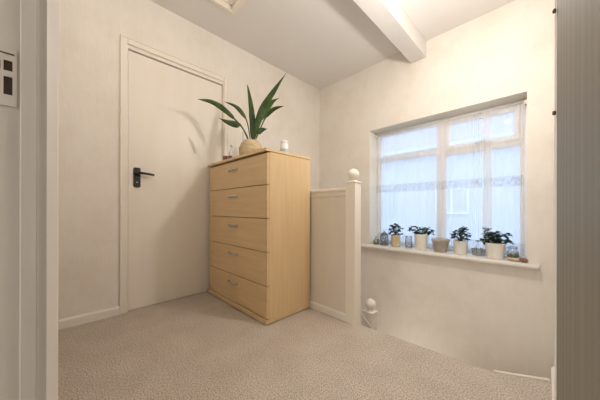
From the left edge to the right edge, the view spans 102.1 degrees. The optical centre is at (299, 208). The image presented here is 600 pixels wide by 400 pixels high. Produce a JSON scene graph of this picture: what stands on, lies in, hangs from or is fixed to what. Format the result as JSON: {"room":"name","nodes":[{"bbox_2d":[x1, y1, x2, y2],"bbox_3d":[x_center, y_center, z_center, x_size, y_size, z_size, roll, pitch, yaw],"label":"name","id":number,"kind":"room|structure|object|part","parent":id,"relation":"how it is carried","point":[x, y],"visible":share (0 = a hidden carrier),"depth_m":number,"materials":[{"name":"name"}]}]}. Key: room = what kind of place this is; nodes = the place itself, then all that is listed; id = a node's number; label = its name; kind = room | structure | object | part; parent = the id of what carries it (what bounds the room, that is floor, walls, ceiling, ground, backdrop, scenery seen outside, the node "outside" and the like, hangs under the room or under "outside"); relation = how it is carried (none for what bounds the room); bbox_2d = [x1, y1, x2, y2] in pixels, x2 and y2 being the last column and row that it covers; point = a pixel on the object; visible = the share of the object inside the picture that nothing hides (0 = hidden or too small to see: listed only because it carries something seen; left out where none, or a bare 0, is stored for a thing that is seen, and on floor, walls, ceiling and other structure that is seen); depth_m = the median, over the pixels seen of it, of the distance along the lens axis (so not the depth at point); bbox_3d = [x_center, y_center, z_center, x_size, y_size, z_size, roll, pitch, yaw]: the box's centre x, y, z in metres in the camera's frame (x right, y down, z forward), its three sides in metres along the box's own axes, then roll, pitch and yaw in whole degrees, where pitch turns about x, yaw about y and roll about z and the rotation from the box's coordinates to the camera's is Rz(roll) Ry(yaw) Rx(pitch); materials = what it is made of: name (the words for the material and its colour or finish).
{"room":"stair landing","nodes":[
{"label":"stair landing","id":0,"kind":"room"},
{"bbox_2d":[58,0,319,319],"bbox_3d":[-1.648,0.909,1.569,5.860,5.136,0.120,0,0,-45],"label":"wall","id":1,"kind":"structure","parent":0,"point":[90,31],"depth_m":1.74,"materials":[{"name":"paint"}]},
{"bbox_2d":[58,306,119,329],"bbox_3d":[-1.448,0.747,1.672,0.329,0.062,0.014,0,0,-45],"label":"baseboard","id":2,"kind":"structure","parent":1,"relation":"attached to","point":[63,323],"depth_m":1.66,"materials":[{"name":"paint"}]},
{"bbox_2d":[120,34,228,314],"bbox_3d":[-1.054,-0.253,2.127,0.866,2.064,0.117,0,0,-45],"label":"trim","id":3,"kind":"structure","parent":1,"relation":"attached to","point":[125,41],"depth_m":1.81,"materials":[{"name":"beige paint"}]},
{"bbox_2d":[128,50,221,309],"bbox_3d":[-1.032,-0.216,2.105,0.758,1.982,0.096,0,0,-45],"label":"door","id":4,"kind":"structure","parent":1,"relation":"in","point":[174,136],"depth_m":2.04,"materials":[{"name":"paint"}]},
{"bbox_3d":[-1.264,-0.244,1.881,0.046,0.152,0.008,0,0,-45],"label":"handle plate","id":5,"kind":"part","parent":4,"relation":"part of","materials":[{"name":"black metal"}]},
{"bbox_3d":[-1.210,-0.275,1.896,0.120,0.026,0.050,0,0,-45],"label":"lever handle","id":6,"kind":"part","parent":4,"relation":"part of","materials":[{"name":"black metal"}]},
{"bbox_2d":[58,291,551,399],"bbox_3d":[-1.137,0.888,0.154,4.600,0.220,3.013,0,0,-45],"label":"floor","id":7,"kind":"structure","parent":0,"point":[200,346],"depth_m":1.22,"materials":[{"name":"carpet"}]},
{"bbox_2d":[208,148,309,324],"bbox_3d":[-0.393,0.186,2.074,0.446,1.188,0.897,0,0,-45],"label":"dresser","id":8,"kind":"object","parent":7,"relation":"on","point":[259,200],"visible":1,"depth_m":1.79,"materials":[{"name":"brown wood"}]},
{"bbox_2d":[232,147,237,156],"bbox_3d":[-0.536,-0.465,2.025,0.050,0.112,0.052,0,0,-45],"label":"bottle","id":9,"kind":"object","parent":8,"relation":"on","point":[235,153],"visible":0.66,"depth_m":2.02,"materials":[{"name":"white ceramic"}]},
{"bbox_3d":[-0.525,-0.273,1.944,0.018,0.212,0.889,0,0,-45],"label":"drawer","id":10,"kind":"part","parent":8,"relation":"part of","materials":[{"name":"brown wood"}]},
{"bbox_3d":[-0.525,-0.050,1.944,0.018,0.224,0.889,0,0,-45],"label":"drawer","id":11,"kind":"part","parent":8,"relation":"part of","materials":[{"name":"brown wood"}]},
{"bbox_3d":[-0.525,0.178,1.944,0.018,0.224,0.889,0,0,-45],"label":"drawer","id":12,"kind":"part","parent":8,"relation":"part of","materials":[{"name":"brown wood"}]},
{"bbox_3d":[-0.526,0.407,1.944,0.018,0.225,0.889,0,0,-45],"label":"drawer","id":13,"kind":"part","parent":8,"relation":"part of","materials":[{"name":"brown wood"}]},
{"bbox_3d":[-0.526,0.631,1.943,0.018,0.213,0.889,0,0,-45],"label":"drawer","id":14,"kind":"part","parent":8,"relation":"part of","materials":[{"name":"brown wood"}]},
{"bbox_2d":[198,75,284,154],"bbox_3d":[-0.451,-0.753,2.020,0.709,0.689,0.238,0,0,4],"label":"potted plant","id":15,"kind":"object","parent":8,"relation":"on","point":[248,145],"visible":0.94,"depth_m":1.98,"materials":[{"name":"green plant"}]},
{"bbox_3d":[-0.406,-0.484,2.008,0.198,0.152,0.198,0,0,-45],"label":"straw pot","id":16,"kind":"part","parent":15,"relation":"part of","materials":[{"name":"beige wicker"}]},
{"bbox_2d":[280,140,287,151],"bbox_3d":[-0.124,-0.472,1.907,0.066,0.128,0.066,0,0,-45],"label":"lidded jar","id":17,"kind":"object","parent":8,"relation":"on","point":[284,143],"visible":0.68,"depth_m":1.88,"materials":[{"name":"white ceramic"}]},
{"bbox_3d":[-0.377,0.189,2.090,0.400,1.149,0.893,0,0,-45],"label":"panel","id":18,"kind":"part","parent":8,"relation":"part of","materials":[{"name":"brown wood"}]},
{"bbox_2d":[309,188,345,321],"bbox_3d":[-0.105,0.315,2.135,0.045,0.930,1.239,0,0,-45],"label":"balustrade panel","id":19,"kind":"object","parent":7,"relation":"on","point":[327,206],"visible":0.28,"depth_m":1.79,"materials":[{"name":"paint"}]},
{"bbox_3d":[-0.119,0.754,2.122,0.010,0.052,1.239,0,0,-45],"label":"skirting","id":20,"kind":"part","parent":19,"relation":"part of","materials":[{"name":"paint"}]},
{"bbox_3d":[-0.104,-0.137,2.136,0.043,0.025,1.239,0,0,-45],"label":"rail","id":21,"kind":"part","parent":19,"relation":"part of","materials":[{"name":"beige paint"}]},
{"bbox_3d":[-0.115,-0.108,2.124,0.005,0.032,1.239,0,0,-45],"label":"moulding","id":22,"kind":"part","parent":19,"relation":"part of","materials":[{"name":"paint"}]},
{"bbox_2d":[345,169,361,325],"bbox_3d":[0.367,0.352,1.675,0.084,1.258,0.084,0,0,-45],"label":"newel post","id":23,"kind":"object","parent":7,"relation":"on","point":[353,187],"visible":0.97,"depth_m":1.65,"materials":[{"name":"beige paint"}]},
{"bbox_2d":[150,0,514,89],"bbox_3d":[-0.750,-1.717,0.650,5.840,0.120,2.683,0,0,-45],"label":"ceiling","id":24,"kind":"structure","parent":0,"point":[321,44],"depth_m":2.20,"materials":[{"name":"paint"}]},
{"bbox_2d":[209,0,246,14],"bbox_3d":[-0.568,-1.711,1.592,0.662,0.132,0.668,0,0,-45],"label":"trim","id":25,"kind":"structure","parent":24,"relation":"attached to","point":[231,6],"depth_m":1.98,"materials":[{"name":"beige paint"}]},
{"bbox_2d":[319,0,553,380],"bbox_3d":[1.224,0.915,2.602,0.280,5.136,2.683,0,0,-45],"label":"wall","id":26,"kind":"structure","parent":0,"point":[487,316],"depth_m":2.16,"materials":[{"name":"paint"}]},
{"bbox_2d":[353,0,425,62],"bbox_3d":[0.274,-1.575,1.534,2.580,0.160,0.146,0,0,-45],"label":"ceiling beam","id":27,"kind":"structure","parent":26,"relation":"attached to","point":[389,16],"depth_m":2.02,"materials":[{"name":"paint"}]},
{"bbox_2d":[361,243,538,269],"bbox_3d":[1.335,0.429,2.411,0.312,0.036,1.492,0,0,-45],"label":"windowsill","id":28,"kind":"structure","parent":26,"relation":"attached to","point":[429,252],"depth_m":2.17,"materials":[{"name":"paint"}]},
{"bbox_2d":[380,229,387,245],"bbox_3d":[0.952,0.320,2.737,0.066,0.179,0.066,0,0,-45],"label":"candle lantern","id":29,"kind":"object","parent":28,"relation":"on","point":[383,241],"visible":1,"depth_m":2.73,"materials":[{"name":"glass"}]},
{"bbox_3d":[0.952,0.347,2.737,0.064,0.104,0.064,0,0,-45],"label":"lantern glass","id":30,"kind":"part","parent":29,"relation":"part of","materials":[{"name":"clear glass"}]},
{"bbox_2d":[388,223,403,246],"bbox_3d":[1.043,0.283,2.642,0.158,0.254,0.165,0,0,-2],"label":"potted plant","id":31,"kind":"object","parent":28,"relation":"on","point":[395,237],"visible":1,"depth_m":2.61,"materials":[{"name":"green plant"}]},
{"bbox_3d":[1.043,0.346,2.644,0.100,0.128,0.100,0,0,-45],"label":"pot","id":32,"kind":"part","parent":31,"relation":"part of","materials":[{"name":"ceramic"}]},
{"bbox_2d":[405,236,412,247],"bbox_3d":[1.141,0.348,2.545,0.074,0.125,0.074,0,0,-45],"label":"glass vase","id":33,"kind":"object","parent":28,"relation":"on","point":[405,236],"visible":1,"depth_m":2.52,"materials":[{"name":"clear glass"}]},
{"bbox_2d":[407,226,433,249],"bbox_3d":[1.221,0.290,2.447,0.254,0.240,0.129,0,0,20],"label":"potted plant","id":34,"kind":"object","parent":28,"relation":"on","point":[421,238],"visible":1,"depth_m":2.41,"materials":[{"name":"green plant"}]},
{"bbox_3d":[1.222,0.331,2.449,0.126,0.158,0.126,0,0,-45],"label":"pot","id":35,"kind":"part","parent":34,"relation":"part of","materials":[{"name":"white ceramic"}]},
{"bbox_2d":[431,238,449,252],"bbox_3d":[1.346,0.351,2.323,0.158,0.120,0.158,0,0,-45],"label":"pot","id":36,"kind":"object","parent":28,"relation":"on","point":[440,245],"visible":1,"depth_m":2.27,"materials":[{"name":"beige ceramic"}]},
{"bbox_2d":[449,226,470,254],"bbox_3d":[1.458,0.282,2.208,0.151,0.257,0.184,0,0,-45],"label":"potted plant","id":37,"kind":"object","parent":28,"relation":"on","point":[460,245],"visible":1,"depth_m":2.18,"materials":[{"name":"green plant"}]},
{"bbox_3d":[1.461,0.350,2.207,0.115,0.122,0.115,0,0,-45],"label":"pot","id":38,"kind":"part","parent":37,"relation":"part of","materials":[{"name":"white ceramic"}]},
{"bbox_2d":[471,247,485,255],"bbox_3d":[1.575,0.371,2.141,0.089,0.079,0.105,0,0,-45],"label":"glass dish","id":39,"kind":"object","parent":28,"relation":"on","point":[476,252],"visible":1,"depth_m":2.11,"materials":[{"name":"clear glass"}]},
{"bbox_2d":[476,228,513,259],"bbox_3d":[1.624,0.285,2.029,0.171,0.252,0.255,0,0,-45],"label":"potted plant","id":40,"kind":"object","parent":28,"relation":"on","point":[495,249],"visible":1,"depth_m":2.00,"materials":[{"name":"green plant"}]},
{"bbox_3d":[1.631,0.347,2.027,0.140,0.128,0.140,0,0,-45],"label":"pot","id":41,"kind":"part","parent":40,"relation":"part of","materials":[{"name":"white ceramic"}]},
{"bbox_2d":[505,246,518,257],"bbox_3d":[1.745,0.357,1.989,0.080,0.109,0.080,0,0,-16],"label":"jar","id":42,"kind":"object","parent":28,"relation":"on","point":[512,255],"visible":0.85,"depth_m":1.98,"materials":[{"name":"clear glass"}]},
{"bbox_2d":[505,257,519,260],"bbox_3d":[1.690,0.401,1.915,0.066,0.021,0.105,0,0,-45],"label":"scallop shell","id":43,"kind":"object","parent":28,"relation":"on","point":[508,258],"visible":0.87,"depth_m":1.91,"materials":[{"name":"beige"}]},
{"bbox_2d":[519,258,527,262],"bbox_3d":[1.721,0.395,1.866,0.047,0.033,0.055,0,0,-45],"label":"pebble","id":44,"kind":"object","parent":28,"relation":"on","point":[524,260],"visible":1,"depth_m":1.85,"materials":[{"name":"red stone"}]},
{"bbox_2d":[375,99,526,137],"bbox_3d":[1.382,-0.871,2.446,0.032,0.036,1.335,0,0,-45],"label":"curtain rod","id":45,"kind":"object","parent":26,"relation":"attached to","point":[525,101],"visible":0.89,"depth_m":2.28,"materials":[{"name":"beige paint"}]},
{"bbox_2d":[376,113,481,250],"bbox_3d":[1.277,-0.234,2.547,0.024,1.265,1.025,0,0,-45],"label":"curtain","id":46,"kind":"object","parent":45,"relation":"hanging from","point":[430,130],"visible":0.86,"depth_m":2.52,"materials":[{"name":"fabric"}]},
{"bbox_2d":[482,103,524,255],"bbox_3d":[1.737,-0.234,2.082,0.283,1.265,0.015,0,0,44],"label":"curtain","id":47,"kind":"object","parent":45,"relation":"hanging from","point":[486,116],"visible":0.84,"depth_m":2.15,"materials":[{"name":"fabric"}]},
{"bbox_2d":[493,370,550,381],"bbox_3d":[1.033,0.889,1.133,0.212,0.226,0.017,0,0,17],"label":"trim","id":48,"kind":"structure","parent":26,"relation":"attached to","point":[495,371],"depth_m":1.13,"materials":[{"name":"paint"}]},
{"bbox_2d":[554,0,556,366],"bbox_3d":[-0.024,0.912,-0.291,5.560,5.136,0.300,0,0,-45],"label":"wall","id":49,"kind":"structure","parent":0,"point":[554,0],"depth_m":1.68,"materials":[{"name":"paint"}]},
{"bbox_2d":[551,367,556,399],"bbox_3d":[0.876,0.744,0.823,0.765,0.075,0.024,0,0,-45],"label":"baseboard","id":50,"kind":"structure","parent":49,"relation":"attached to","point":[552,368],"depth_m":1.03,"materials":[{"name":"paint"}]},
{"bbox_3d":[-0.763,-0.439,0.661,0.120,2.436,2.413,0,0,-45],"label":"wall","id":51,"kind":"structure","parent":0,"visible":0},
{"bbox_2d":[0,0,46,399],"bbox_3d":[-0.290,-0.235,0.177,0.125,2.030,0.940,0,0,-45],"label":"trim","id":52,"kind":"structure","parent":51,"relation":"attached to","point":[23,23],"depth_m":0.51,"materials":[{"name":"paint"}]},
{"bbox_3d":[-0.605,-0.270,0.492,0.040,0.118,0.004,0,0,-45],"label":"keep plate","id":53,"kind":"part","parent":52,"relation":"part of","materials":[{"name":"paint"}]},
{"bbox_2d":[46,0,58,399],"bbox_3d":[-0.572,-0.253,0.562,0.018,2.065,0.067,0,0,-45],"label":"trim","id":54,"kind":"structure","parent":51,"relation":"attached to","point":[52,5],"depth_m":0.54,"materials":[{"name":"paint"}]},
{"bbox_2d":[552,0,599,399],"bbox_3d":[0.318,-0.223,0.223,0.043,1.992,0.777,0,0,40],"label":"door","id":55,"kind":"structure","parent":51,"relation":"in","point":[577,22],"depth_m":0.38,"materials":[{"name":"grey paint"}]},
{"bbox_3d":[0.775,2.087,2.171,0.960,2.190,2.082,0,0,-45],"label":"floor","id":56,"kind":"structure","parent":0,"visible":0},
{"bbox_2d":[361,299,377,330],"bbox_3d":[0.530,1.035,1.787,0.092,0.732,0.144,0,0,-45],"label":"newel post","id":57,"kind":"object","parent":56,"relation":"on","point":[370,315],"visible":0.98,"depth_m":1.78,"materials":[{"name":"beige paint"}]},
{"bbox_3d":[0.523,1.084,1.803,0.072,0.635,0.072,0,0,-45],"label":"post","id":58,"kind":"part","parent":57,"relation":"part of","materials":[{"name":"beige paint"}]},
{"label":"outside","id":59,"kind":"structure","parent":0,"visible":0},
{"bbox_3d":[11.788,3.957,18.657,37.000,0.300,50.000,0,0,-45],"label":"ground","id":60,"kind":"structure","parent":59,"visible":0},
{"bbox_2d":[377,99,526,258],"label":"window","id":61,"kind":"structure","parent":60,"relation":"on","point":[505,161],"depth_m":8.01,"materials":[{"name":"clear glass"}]},
{"bbox_3d":[3.168,-0.311,10.288,0.020,0.880,1.480,0,0,-45],"label":"pane","id":62,"kind":"part","parent":61,"relation":"part of","materials":[{"name":"clear glass"}]},
{"bbox_3d":[5.170,-0.268,8.259,0.020,0.760,0.880,0,0,-45],"label":"pane","id":63,"kind":"part","parent":61,"relation":"part of","materials":[{"name":"clear glass"}]}
]}

